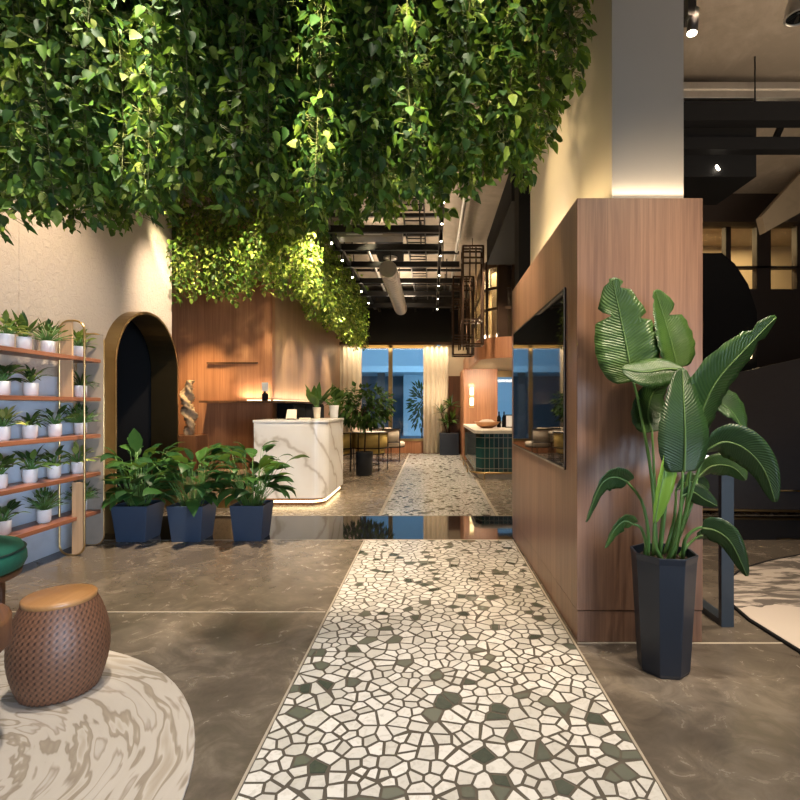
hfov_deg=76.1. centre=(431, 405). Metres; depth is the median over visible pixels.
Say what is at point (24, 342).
potted plant
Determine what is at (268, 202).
trailing vine
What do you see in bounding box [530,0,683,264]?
pillar
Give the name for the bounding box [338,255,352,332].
trailing vine
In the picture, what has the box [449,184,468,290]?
ceiling pipe
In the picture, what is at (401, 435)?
ground
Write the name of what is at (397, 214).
trailing vine
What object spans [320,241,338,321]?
trailing vine
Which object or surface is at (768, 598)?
area rug
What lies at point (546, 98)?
trailing vine
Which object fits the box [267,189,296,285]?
trailing vine
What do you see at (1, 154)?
trailing vine
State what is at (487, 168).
trailing vine
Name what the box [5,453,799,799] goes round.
floor
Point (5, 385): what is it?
potted plant
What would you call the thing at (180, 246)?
trailing vine
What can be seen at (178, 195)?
trailing vine
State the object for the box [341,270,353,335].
trailing vine
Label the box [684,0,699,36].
ceiling spotlight
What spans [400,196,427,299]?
cable tray
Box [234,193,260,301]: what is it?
trailing vine
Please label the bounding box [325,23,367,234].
trailing vine
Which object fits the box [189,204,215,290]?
trailing vine
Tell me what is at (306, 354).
wall
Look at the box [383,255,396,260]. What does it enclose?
diffuser
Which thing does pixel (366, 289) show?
trailing vine
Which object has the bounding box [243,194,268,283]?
trailing vine
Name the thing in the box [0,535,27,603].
ottoman
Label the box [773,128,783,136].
brace
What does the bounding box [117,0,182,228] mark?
trailing vine
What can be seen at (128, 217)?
trailing vine
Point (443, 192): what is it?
trailing vine
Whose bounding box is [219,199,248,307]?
trailing vine
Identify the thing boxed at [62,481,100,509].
potted plant
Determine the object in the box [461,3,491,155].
trailing vine
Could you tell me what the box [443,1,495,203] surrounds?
trailing vine
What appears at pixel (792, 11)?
spotlight
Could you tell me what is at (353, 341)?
trailing vine
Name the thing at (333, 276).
trailing vine
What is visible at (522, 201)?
column
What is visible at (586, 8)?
trailing vine
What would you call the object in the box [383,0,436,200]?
trailing vine
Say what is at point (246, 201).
trailing vine
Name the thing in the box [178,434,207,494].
plinth
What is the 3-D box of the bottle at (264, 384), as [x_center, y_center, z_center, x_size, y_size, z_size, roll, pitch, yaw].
[-2.669,-0.231,8.150,0.100,0.290,0.100,0,0,0]
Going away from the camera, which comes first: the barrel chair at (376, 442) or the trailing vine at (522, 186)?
the trailing vine at (522, 186)
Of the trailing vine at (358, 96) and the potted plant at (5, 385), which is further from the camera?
the potted plant at (5, 385)
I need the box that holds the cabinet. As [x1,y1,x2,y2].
[277,404,323,418]
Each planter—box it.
[111,500,164,541]
[166,500,216,541]
[229,500,273,540]
[440,432,458,454]
[630,543,698,679]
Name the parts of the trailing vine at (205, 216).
stem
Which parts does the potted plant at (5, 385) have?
pot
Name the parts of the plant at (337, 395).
pot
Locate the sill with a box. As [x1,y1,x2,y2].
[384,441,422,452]
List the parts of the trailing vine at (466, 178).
stem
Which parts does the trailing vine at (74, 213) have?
stem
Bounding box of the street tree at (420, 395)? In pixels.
[406,380,422,437]
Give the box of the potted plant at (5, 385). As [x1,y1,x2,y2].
[0,363,28,394]
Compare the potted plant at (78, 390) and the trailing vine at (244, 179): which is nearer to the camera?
the trailing vine at (244, 179)
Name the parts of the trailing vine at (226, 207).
stem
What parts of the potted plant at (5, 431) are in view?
pot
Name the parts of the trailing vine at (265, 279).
stem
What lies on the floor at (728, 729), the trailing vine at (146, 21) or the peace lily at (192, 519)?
the peace lily at (192, 519)
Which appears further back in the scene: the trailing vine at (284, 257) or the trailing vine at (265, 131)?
the trailing vine at (284, 257)
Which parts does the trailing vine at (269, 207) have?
stem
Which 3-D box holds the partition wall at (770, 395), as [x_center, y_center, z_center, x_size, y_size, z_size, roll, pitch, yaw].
[4.700,0.140,6.461,4.206,2.352,0.338,0,0,0]
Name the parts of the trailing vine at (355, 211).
stem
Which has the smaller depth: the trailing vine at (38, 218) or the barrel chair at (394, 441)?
the trailing vine at (38, 218)
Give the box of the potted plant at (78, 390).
[73,370,99,396]
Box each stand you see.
[286,409,296,418]
[701,455,733,626]
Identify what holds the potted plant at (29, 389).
on the plant shelf
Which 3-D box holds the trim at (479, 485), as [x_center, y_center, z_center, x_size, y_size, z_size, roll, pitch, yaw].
[0.802,1.347,7.780,0.035,0.006,3.040,0,0,0]
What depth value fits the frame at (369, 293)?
11.56 m
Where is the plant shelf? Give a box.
[0,320,104,564]
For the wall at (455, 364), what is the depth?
14.60 m
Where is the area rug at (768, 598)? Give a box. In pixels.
[734,554,799,653]
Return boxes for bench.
[185,469,245,507]
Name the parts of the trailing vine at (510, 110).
stem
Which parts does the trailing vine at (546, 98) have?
stem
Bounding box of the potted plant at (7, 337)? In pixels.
[0,309,33,346]
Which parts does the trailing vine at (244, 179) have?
stem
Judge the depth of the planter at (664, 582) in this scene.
2.52 m
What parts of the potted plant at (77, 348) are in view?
pot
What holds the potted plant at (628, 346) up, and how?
on the floor at (728, 729)
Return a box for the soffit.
[756,171,799,234]
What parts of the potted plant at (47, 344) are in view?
pot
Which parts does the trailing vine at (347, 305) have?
stem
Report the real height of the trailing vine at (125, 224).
1.748 m
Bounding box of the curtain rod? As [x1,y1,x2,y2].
[339,342,459,344]
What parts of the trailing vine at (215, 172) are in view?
stem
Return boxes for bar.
[460,424,511,479]
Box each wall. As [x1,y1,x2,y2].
[0,172,171,481]
[117,321,150,503]
[172,222,274,488]
[275,231,340,418]
[341,301,465,341]
[440,345,466,375]
[460,368,465,458]
[466,368,497,458]
[470,287,491,349]
[512,198,702,641]
[703,222,799,367]
[703,247,791,288]
[703,359,799,511]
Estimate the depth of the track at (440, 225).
8.62 m
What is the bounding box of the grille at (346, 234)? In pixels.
[346,234,382,234]
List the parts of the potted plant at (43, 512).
pot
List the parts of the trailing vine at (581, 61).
stem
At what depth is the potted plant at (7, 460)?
3.92 m
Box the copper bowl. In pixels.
[475,419,498,427]
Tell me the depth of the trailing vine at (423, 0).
3.29 m
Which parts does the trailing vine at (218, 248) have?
stem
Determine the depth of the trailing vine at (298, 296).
8.08 m
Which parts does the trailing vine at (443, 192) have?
stem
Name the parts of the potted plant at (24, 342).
pot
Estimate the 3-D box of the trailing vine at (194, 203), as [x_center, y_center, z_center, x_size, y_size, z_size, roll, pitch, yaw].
[-3.252,-2.320,6.892,0.366,1.260,0.340,0,0,-28]
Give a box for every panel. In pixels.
[448,376,459,452]
[703,253,756,371]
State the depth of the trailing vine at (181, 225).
7.27 m
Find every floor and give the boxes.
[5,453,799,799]
[236,540,665,799]
[382,454,493,514]
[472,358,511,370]
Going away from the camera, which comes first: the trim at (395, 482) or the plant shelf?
the plant shelf
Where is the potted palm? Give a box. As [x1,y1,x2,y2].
[434,394,460,454]
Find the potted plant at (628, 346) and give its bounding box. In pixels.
[586,277,779,679]
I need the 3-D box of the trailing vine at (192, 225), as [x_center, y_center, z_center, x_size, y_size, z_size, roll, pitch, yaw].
[-3.108,-2.141,6.694,0.352,1.618,0.369,0,0,39]
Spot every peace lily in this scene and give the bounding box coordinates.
[90,428,191,541]
[134,443,251,541]
[199,441,309,540]
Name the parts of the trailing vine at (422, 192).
stem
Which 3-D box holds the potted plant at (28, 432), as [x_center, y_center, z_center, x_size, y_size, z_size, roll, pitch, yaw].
[-3.356,0.144,4.258,0.384,0.251,0.408,0,0,0]
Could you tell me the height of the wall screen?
1.130 m
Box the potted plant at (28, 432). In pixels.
[11,408,55,438]
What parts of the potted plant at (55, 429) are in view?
pot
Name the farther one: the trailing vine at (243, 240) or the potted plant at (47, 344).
the trailing vine at (243, 240)
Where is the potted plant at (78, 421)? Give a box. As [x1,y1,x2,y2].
[61,402,101,434]
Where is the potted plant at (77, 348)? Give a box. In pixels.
[73,329,97,356]
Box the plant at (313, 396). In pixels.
[305,382,338,417]
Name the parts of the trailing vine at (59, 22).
stem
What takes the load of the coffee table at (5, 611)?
on the round rug at (131, 736)
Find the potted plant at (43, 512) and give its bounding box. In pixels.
[22,487,69,523]
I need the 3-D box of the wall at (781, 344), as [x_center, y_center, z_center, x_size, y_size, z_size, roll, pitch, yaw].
[5.302,-0.825,8.060,3.451,4.350,0.120,0,0,0]
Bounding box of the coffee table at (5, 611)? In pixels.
[0,603,11,652]
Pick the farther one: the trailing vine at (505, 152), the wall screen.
the wall screen
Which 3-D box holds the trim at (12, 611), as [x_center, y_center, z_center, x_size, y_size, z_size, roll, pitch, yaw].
[-2.050,1.349,3.341,2.700,0.002,0.013,0,0,0]
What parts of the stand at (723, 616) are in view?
post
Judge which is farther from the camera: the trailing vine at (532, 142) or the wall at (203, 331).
the wall at (203, 331)
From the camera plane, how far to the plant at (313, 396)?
7.74 m
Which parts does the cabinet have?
door, door, door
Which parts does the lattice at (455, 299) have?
rod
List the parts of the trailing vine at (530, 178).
stem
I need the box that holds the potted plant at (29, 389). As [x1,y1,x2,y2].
[10,364,59,395]
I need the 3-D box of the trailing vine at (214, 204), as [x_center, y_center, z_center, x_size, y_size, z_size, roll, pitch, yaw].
[-3.004,-2.322,7.178,0.340,1.254,0.366,0,0,-44]
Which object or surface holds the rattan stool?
on the round rug at (131, 736)
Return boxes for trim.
[12,611,324,611]
[231,540,364,799]
[362,539,513,539]
[378,453,409,515]
[475,480,498,515]
[512,540,670,799]
[577,642,783,643]
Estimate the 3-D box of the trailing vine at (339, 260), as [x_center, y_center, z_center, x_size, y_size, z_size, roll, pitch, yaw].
[-1.685,-2.221,8.804,0.329,1.460,0.369,0,0,-15]
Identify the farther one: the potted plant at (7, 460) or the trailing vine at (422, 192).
the potted plant at (7, 460)
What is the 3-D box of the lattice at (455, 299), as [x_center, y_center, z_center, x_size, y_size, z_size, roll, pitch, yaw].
[0.680,-2.093,12.100,0.392,1.814,0.432,0,0,0]
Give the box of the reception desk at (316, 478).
[253,418,343,504]
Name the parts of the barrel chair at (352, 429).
backrest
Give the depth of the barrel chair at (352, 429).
13.09 m
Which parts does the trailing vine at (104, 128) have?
stem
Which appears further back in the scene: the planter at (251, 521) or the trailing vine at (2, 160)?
the planter at (251, 521)
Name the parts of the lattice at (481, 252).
rod, rod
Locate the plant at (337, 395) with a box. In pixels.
[319,383,345,417]
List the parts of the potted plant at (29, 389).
pot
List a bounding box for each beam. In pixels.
[684,101,799,127]
[684,137,799,154]
[703,194,799,226]
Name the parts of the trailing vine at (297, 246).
stem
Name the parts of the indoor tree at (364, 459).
crown, planter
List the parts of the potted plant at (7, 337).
pot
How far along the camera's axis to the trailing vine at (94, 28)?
2.59 m
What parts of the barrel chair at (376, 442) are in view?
backrest, seat, rail, rail, leg, leg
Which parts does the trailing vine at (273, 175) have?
stem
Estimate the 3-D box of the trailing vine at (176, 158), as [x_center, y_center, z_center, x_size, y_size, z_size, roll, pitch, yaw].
[-1.279,-1.981,2.574,0.319,1.938,0.363,0,0,40]
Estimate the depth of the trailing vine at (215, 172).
2.66 m
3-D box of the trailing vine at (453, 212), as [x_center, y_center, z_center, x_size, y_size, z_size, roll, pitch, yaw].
[0.042,-2.109,3.528,0.314,1.682,0.378,0,0,-36]
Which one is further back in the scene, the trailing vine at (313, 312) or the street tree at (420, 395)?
the street tree at (420, 395)
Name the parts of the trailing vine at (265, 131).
stem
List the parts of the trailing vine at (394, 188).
stem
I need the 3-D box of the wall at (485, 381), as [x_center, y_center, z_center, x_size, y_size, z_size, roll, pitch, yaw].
[1.260,0.200,13.000,0.800,2.300,0.200,0,0,0]
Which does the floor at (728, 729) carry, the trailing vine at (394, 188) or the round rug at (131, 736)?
the round rug at (131, 736)
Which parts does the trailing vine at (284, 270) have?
stem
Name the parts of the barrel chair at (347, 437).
seat, backrest, leg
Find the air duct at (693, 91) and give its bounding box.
[684,82,799,100]
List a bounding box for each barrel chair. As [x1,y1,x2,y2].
[343,431,353,471]
[351,427,377,458]
[353,431,387,471]
[378,427,404,461]
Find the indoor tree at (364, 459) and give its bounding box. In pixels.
[325,381,396,475]
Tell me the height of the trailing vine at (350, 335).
1.734 m
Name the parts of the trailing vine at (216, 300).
stem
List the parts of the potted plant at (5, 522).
pot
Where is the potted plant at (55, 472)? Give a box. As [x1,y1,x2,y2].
[35,445,77,478]
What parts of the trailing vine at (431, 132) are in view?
stem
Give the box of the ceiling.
[33,0,799,297]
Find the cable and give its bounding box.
[754,56,755,100]
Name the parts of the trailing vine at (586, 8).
stem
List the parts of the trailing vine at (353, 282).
stem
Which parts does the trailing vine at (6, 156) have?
stem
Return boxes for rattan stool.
[4,584,110,706]
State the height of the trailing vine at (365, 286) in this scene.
1.589 m
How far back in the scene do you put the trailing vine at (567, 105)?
3.27 m
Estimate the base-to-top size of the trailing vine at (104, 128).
1.868 m
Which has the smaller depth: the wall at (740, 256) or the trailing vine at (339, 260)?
the trailing vine at (339, 260)
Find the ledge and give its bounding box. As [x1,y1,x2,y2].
[199,400,326,403]
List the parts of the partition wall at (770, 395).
brass rail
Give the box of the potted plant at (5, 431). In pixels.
[0,405,29,440]
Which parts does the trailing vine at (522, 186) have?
stem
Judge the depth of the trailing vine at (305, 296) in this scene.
7.79 m
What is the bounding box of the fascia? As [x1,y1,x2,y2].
[463,336,511,369]
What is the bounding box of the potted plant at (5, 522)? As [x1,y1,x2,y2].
[0,499,29,534]
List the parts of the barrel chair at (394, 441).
backrest, rail, seat, leg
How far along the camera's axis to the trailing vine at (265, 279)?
6.71 m
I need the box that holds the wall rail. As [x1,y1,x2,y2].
[207,362,257,363]
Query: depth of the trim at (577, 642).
2.90 m
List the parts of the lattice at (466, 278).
rod, rod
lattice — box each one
[452,276,473,356]
[454,298,469,355]
[461,238,483,346]
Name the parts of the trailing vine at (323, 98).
stem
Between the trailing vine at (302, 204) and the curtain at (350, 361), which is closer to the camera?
the trailing vine at (302, 204)
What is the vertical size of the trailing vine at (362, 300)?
1.614 m
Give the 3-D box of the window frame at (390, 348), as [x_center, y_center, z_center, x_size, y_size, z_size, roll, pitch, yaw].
[-1.073,-0.387,14.640,2.433,2.777,0.120,0,0,0]
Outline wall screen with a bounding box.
[513,287,565,469]
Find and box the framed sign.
[505,415,511,427]
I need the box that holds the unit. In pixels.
[375,242,403,261]
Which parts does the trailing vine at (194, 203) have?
stem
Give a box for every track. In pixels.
[324,217,375,309]
[436,169,444,310]
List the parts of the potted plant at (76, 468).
pot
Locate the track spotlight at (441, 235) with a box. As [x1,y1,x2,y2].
[440,230,442,241]
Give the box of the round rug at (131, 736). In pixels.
[0,649,194,799]
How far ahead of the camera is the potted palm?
13.94 m
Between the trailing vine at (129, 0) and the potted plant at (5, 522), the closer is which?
the trailing vine at (129, 0)
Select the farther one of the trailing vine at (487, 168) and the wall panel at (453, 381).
the wall panel at (453, 381)
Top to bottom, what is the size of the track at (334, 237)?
0.450 m
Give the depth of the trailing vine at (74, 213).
3.25 m
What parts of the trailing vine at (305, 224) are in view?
stem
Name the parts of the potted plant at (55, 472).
pot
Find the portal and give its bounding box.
[105,312,177,532]
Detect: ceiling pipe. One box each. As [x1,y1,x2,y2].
[358,223,385,290]
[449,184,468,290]
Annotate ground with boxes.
[400,434,420,437]
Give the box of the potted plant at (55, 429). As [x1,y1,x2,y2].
[36,404,79,436]
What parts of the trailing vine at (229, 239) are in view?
stem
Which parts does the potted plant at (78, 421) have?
pot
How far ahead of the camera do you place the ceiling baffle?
13.29 m
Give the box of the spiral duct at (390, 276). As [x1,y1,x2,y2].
[379,242,406,314]
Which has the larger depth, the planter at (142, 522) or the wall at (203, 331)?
the wall at (203, 331)
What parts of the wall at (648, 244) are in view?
baseboard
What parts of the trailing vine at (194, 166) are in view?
stem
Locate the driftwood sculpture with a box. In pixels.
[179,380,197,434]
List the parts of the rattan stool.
seat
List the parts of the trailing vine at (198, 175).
stem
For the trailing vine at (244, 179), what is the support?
hanging from the grid
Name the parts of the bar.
foot rail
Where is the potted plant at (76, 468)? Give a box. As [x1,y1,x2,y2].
[61,441,100,473]
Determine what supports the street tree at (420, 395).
on the ground
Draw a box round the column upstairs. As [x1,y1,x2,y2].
[492,268,496,337]
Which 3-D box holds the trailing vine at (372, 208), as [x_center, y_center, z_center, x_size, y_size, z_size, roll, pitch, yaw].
[-0.402,-2.119,3.542,0.314,1.663,0.378,0,0,21]
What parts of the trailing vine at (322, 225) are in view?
stem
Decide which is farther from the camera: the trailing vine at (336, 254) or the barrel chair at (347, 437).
the barrel chair at (347, 437)
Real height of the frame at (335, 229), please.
0.470 m
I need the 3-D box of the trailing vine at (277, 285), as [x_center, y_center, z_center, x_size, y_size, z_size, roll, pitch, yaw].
[-2.137,-2.268,7.186,0.340,1.362,0.366,0,0,3]
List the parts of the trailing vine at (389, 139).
stem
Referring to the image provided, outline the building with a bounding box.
[362,345,511,435]
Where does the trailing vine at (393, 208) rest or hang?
hanging from the grid
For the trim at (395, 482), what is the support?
on the floor at (728, 729)
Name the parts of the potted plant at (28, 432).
pot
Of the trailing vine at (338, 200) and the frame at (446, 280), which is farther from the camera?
the frame at (446, 280)
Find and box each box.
[337,234,402,241]
[684,128,755,204]
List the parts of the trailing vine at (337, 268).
stem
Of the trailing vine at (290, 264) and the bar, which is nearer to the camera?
the trailing vine at (290, 264)
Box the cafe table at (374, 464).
[358,431,384,465]
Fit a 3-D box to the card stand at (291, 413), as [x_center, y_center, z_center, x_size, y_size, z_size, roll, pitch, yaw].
[-1.991,0.119,7.221,0.150,0.140,0.082,0,0,0]
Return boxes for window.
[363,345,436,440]
[474,262,514,342]
[498,371,511,376]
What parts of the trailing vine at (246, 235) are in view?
stem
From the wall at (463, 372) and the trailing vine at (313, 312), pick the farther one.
the wall at (463, 372)
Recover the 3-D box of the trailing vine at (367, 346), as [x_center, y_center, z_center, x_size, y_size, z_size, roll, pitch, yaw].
[-1.769,-2.180,13.220,0.336,1.542,0.365,0,0,16]
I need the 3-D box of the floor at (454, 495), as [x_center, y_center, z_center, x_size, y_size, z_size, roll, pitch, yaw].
[0.080,1.346,10.332,1.408,0.001,8.126,0,0,0]
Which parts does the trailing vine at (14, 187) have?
stem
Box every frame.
[322,201,438,233]
[331,241,459,267]
[333,222,438,250]
[338,259,460,283]
[351,274,457,295]
[359,303,455,306]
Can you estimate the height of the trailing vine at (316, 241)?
1.230 m
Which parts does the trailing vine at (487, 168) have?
stem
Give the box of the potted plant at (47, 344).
[29,319,73,352]
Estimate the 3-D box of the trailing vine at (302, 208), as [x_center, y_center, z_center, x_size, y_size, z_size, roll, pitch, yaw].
[-0.742,-2.042,3.227,0.339,1.818,0.326,0,0,-31]
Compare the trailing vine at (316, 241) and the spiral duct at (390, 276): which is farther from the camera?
the spiral duct at (390, 276)
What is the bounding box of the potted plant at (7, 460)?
[0,453,20,488]
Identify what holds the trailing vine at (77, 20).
hanging from the grid
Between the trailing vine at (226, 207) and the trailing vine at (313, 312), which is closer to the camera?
the trailing vine at (226, 207)
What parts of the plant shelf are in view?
panel, frame, frame, panel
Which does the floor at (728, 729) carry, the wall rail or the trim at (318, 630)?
the trim at (318, 630)
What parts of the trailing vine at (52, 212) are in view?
stem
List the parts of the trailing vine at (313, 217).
stem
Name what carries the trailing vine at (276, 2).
hanging from the grid
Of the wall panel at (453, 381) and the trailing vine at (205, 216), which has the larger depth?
the wall panel at (453, 381)
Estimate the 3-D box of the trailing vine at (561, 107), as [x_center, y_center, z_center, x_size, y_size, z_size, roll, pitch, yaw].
[0.755,-2.309,3.109,0.328,1.283,0.303,0,0,-32]
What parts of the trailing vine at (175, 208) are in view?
stem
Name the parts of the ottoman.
leg, seat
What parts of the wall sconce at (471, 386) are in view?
lamp shade, lamp shade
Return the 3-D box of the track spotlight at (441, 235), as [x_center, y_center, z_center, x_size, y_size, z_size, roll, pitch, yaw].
[0.130,-2.430,7.300,0.044,0.160,0.054,0,0,0]
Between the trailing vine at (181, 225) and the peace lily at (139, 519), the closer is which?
the peace lily at (139, 519)
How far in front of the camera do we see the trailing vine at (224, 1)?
3.01 m
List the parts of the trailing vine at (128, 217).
stem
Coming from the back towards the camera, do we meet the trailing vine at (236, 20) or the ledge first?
the ledge
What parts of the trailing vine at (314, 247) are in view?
stem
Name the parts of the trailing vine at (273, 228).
stem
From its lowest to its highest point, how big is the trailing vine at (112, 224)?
1.891 m
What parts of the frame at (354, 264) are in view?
hanger rod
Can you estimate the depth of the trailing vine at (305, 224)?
7.01 m
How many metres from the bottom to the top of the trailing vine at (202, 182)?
1.549 m
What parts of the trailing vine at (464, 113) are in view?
stem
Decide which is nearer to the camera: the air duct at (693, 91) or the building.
the air duct at (693, 91)
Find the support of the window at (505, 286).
on the fascia
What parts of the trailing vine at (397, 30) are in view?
stem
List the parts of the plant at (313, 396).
pot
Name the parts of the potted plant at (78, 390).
pot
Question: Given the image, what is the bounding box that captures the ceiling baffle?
[362,291,459,311]
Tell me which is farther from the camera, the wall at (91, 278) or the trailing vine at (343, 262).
the trailing vine at (343, 262)
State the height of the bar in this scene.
0.900 m
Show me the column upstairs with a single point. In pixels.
(494, 270)
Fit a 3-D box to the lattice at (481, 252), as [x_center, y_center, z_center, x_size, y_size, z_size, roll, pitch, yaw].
[0.723,-2.038,9.125,0.387,1.924,0.382,0,0,0]
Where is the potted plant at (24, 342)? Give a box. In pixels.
[1,309,45,349]
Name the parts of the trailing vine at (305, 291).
stem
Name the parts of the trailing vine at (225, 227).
stem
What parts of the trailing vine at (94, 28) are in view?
stem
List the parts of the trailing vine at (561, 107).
stem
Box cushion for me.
[0,547,27,575]
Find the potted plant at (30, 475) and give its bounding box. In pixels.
[12,445,53,482]
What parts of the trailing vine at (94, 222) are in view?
stem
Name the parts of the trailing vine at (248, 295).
stem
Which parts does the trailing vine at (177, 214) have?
stem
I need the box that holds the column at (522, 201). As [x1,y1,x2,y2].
[515,169,529,285]
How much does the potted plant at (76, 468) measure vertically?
0.304 m
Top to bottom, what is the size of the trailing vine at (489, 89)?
1.384 m
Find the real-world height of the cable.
0.500 m
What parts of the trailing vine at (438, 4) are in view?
stem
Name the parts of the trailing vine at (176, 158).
stem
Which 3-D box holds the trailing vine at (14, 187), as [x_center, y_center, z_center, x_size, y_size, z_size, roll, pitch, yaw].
[-2.164,-1.922,2.612,0.319,2.057,0.363,0,0,15]
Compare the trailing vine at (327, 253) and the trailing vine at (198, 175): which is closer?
the trailing vine at (198, 175)
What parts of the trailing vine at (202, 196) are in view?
stem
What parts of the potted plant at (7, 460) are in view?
pot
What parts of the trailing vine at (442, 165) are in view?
stem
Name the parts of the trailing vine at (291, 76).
stem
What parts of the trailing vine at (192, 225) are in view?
stem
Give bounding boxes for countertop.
[253,418,343,422]
[463,424,511,433]
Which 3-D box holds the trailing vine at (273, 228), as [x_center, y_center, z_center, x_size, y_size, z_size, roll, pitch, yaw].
[-0.924,-2.026,3.210,0.326,1.848,0.339,0,0,20]
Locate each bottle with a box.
[262,382,267,400]
[497,412,500,426]
[502,412,504,426]
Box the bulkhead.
[487,172,514,264]
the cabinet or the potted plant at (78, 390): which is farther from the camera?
the cabinet
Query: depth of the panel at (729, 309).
7.20 m
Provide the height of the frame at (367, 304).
0.520 m
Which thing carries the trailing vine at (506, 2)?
hanging from the grid
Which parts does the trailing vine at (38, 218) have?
stem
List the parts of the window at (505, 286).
pane, rail, rail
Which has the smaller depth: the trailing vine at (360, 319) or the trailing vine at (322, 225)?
the trailing vine at (322, 225)
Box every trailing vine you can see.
[0,0,54,234]
[0,2,52,190]
[0,9,46,194]
[0,11,12,194]
[0,12,24,199]
[0,15,22,245]
[0,71,5,148]
[3,0,67,209]
[4,0,82,228]
[6,10,51,213]
[20,2,75,221]
[25,9,68,187]
[27,72,66,226]
[28,0,83,206]
[45,0,126,214]
[50,0,119,232]
[54,20,94,192]
[56,0,100,233]
[71,39,117,170]
[77,0,136,207]
[86,0,143,194]
[86,20,136,229]
[88,0,154,204]
[89,0,146,224]
[103,9,147,236]
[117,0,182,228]
[123,0,188,214]
[129,0,180,163]
[129,0,194,214]
[131,14,173,215]
[141,0,187,228]
[150,0,218,205]
[163,2,206,172]
[165,6,191,205]
[166,0,209,188]
[166,191,192,291]
[171,197,190,306]
[172,199,193,277]
[172,225,181,277]
[176,203,199,295]
[177,0,233,184]
[177,0,245,204]
[177,194,205,279]
[178,96,211,197]
[178,188,210,303]
[185,0,224,191]
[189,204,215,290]
[191,201,218,288]
[193,1,256,162]
[195,0,254,217]
[196,190,222,301]
[198,201,224,287]
[203,190,232,296]
[204,197,229,302]
[208,204,231,285]
[210,193,237,301]
[211,0,272,184]
[214,0,254,225]
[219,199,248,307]
[220,5,267,223]
[222,211,247,299]
[223,209,244,282]
[234,0,302,207]
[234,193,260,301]
[235,192,260,293]
[236,20,275,201]
[236,201,259,291]
[242,5,296,212]
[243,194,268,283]
[244,4,294,176]
[245,2,289,199]
[246,83,292,228]
[246,199,268,277]
[248,200,276,296]
[254,14,291,216]
[254,212,279,282]
[258,209,279,288]
[259,215,280,279]
[262,0,308,232]
[266,0,322,192]
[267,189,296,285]
[270,207,297,279]
[270,226,286,298]
[272,214,291,291]
[272,215,293,301]
[273,71,303,236]
[277,0,320,186]
[279,218,302,279]
[282,31,317,224]
[284,189,308,300]
[286,0,350,220]
[287,202,312,294]
[288,204,308,277]
[290,191,315,299]
[291,4,328,231]
[293,223,310,302]
[294,0,344,224]
[295,208,313,294]
[295,218,310,297]
[298,0,345,241]
[300,217,323,297]
[301,297,309,310]
[302,300,313,317]
[303,220,324,299]
[303,263,317,320]
[305,257,320,321]
[306,237,323,303]
[307,216,328,282]
[310,230,331,309]
[315,235,335,305]
[316,243,326,310]
[316,252,328,321]
[317,220,335,311]
[318,0,372,221]
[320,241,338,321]
[321,308,333,331]
[322,13,357,192]
[322,234,341,322]
[324,276,336,328]
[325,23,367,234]
[327,245,344,318]
[328,0,379,226]
[328,255,346,327]
[329,251,346,331]
[333,254,345,316]
[334,0,392,195]
[334,14,379,196]
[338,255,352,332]
[339,260,352,319]
[340,0,400,223]
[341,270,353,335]
[343,272,359,347]
[344,269,358,333]
[345,277,357,347]
[346,277,360,347]
[347,273,362,339]
[351,285,364,351]
[355,286,365,347]
[357,60,391,223]
[357,286,369,347]
[357,287,369,337]
[357,289,369,340]
[359,0,406,209]
[362,299,369,350]
[367,61,394,229]
[369,0,421,181]
[370,1,411,208]
[375,38,401,226]
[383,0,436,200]
[384,154,407,224]
[386,0,440,213]
[392,0,431,184]
[392,39,431,211]
[393,0,440,187]
[405,0,460,201]
[413,0,446,201]
[424,0,472,199]
[427,0,458,220]
[427,0,481,167]
[432,10,474,199]
[436,0,494,174]
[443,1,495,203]
[458,105,479,188]
[461,0,510,186]
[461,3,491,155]
[470,39,506,182]
[473,2,515,132]
[476,0,533,179]
[482,2,536,168]
[486,0,544,174]
[488,0,542,168]
[489,0,550,186]
[493,2,547,193]
[513,0,569,154]
[526,5,562,162]
[531,22,574,130]
[533,0,574,132]
[540,0,596,101]
[542,0,596,99]
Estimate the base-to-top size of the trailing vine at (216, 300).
1.540 m
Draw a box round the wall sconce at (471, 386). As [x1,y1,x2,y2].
[469,384,473,407]
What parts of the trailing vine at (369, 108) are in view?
stem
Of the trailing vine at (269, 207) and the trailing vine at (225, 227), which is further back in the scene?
the trailing vine at (225, 227)
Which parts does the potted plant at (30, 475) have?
pot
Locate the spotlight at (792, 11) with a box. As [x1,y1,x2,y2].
[783,0,799,26]
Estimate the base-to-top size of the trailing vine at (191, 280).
1.387 m
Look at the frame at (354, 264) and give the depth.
9.27 m
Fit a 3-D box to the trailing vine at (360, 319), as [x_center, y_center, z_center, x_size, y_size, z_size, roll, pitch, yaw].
[-1.748,-2.049,11.640,0.441,1.662,0.350,0,0,-41]
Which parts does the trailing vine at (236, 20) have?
stem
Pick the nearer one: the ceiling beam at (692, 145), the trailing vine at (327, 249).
the ceiling beam at (692, 145)
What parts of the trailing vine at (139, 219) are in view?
stem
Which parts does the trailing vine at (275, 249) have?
stem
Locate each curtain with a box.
[340,346,361,452]
[423,346,447,452]

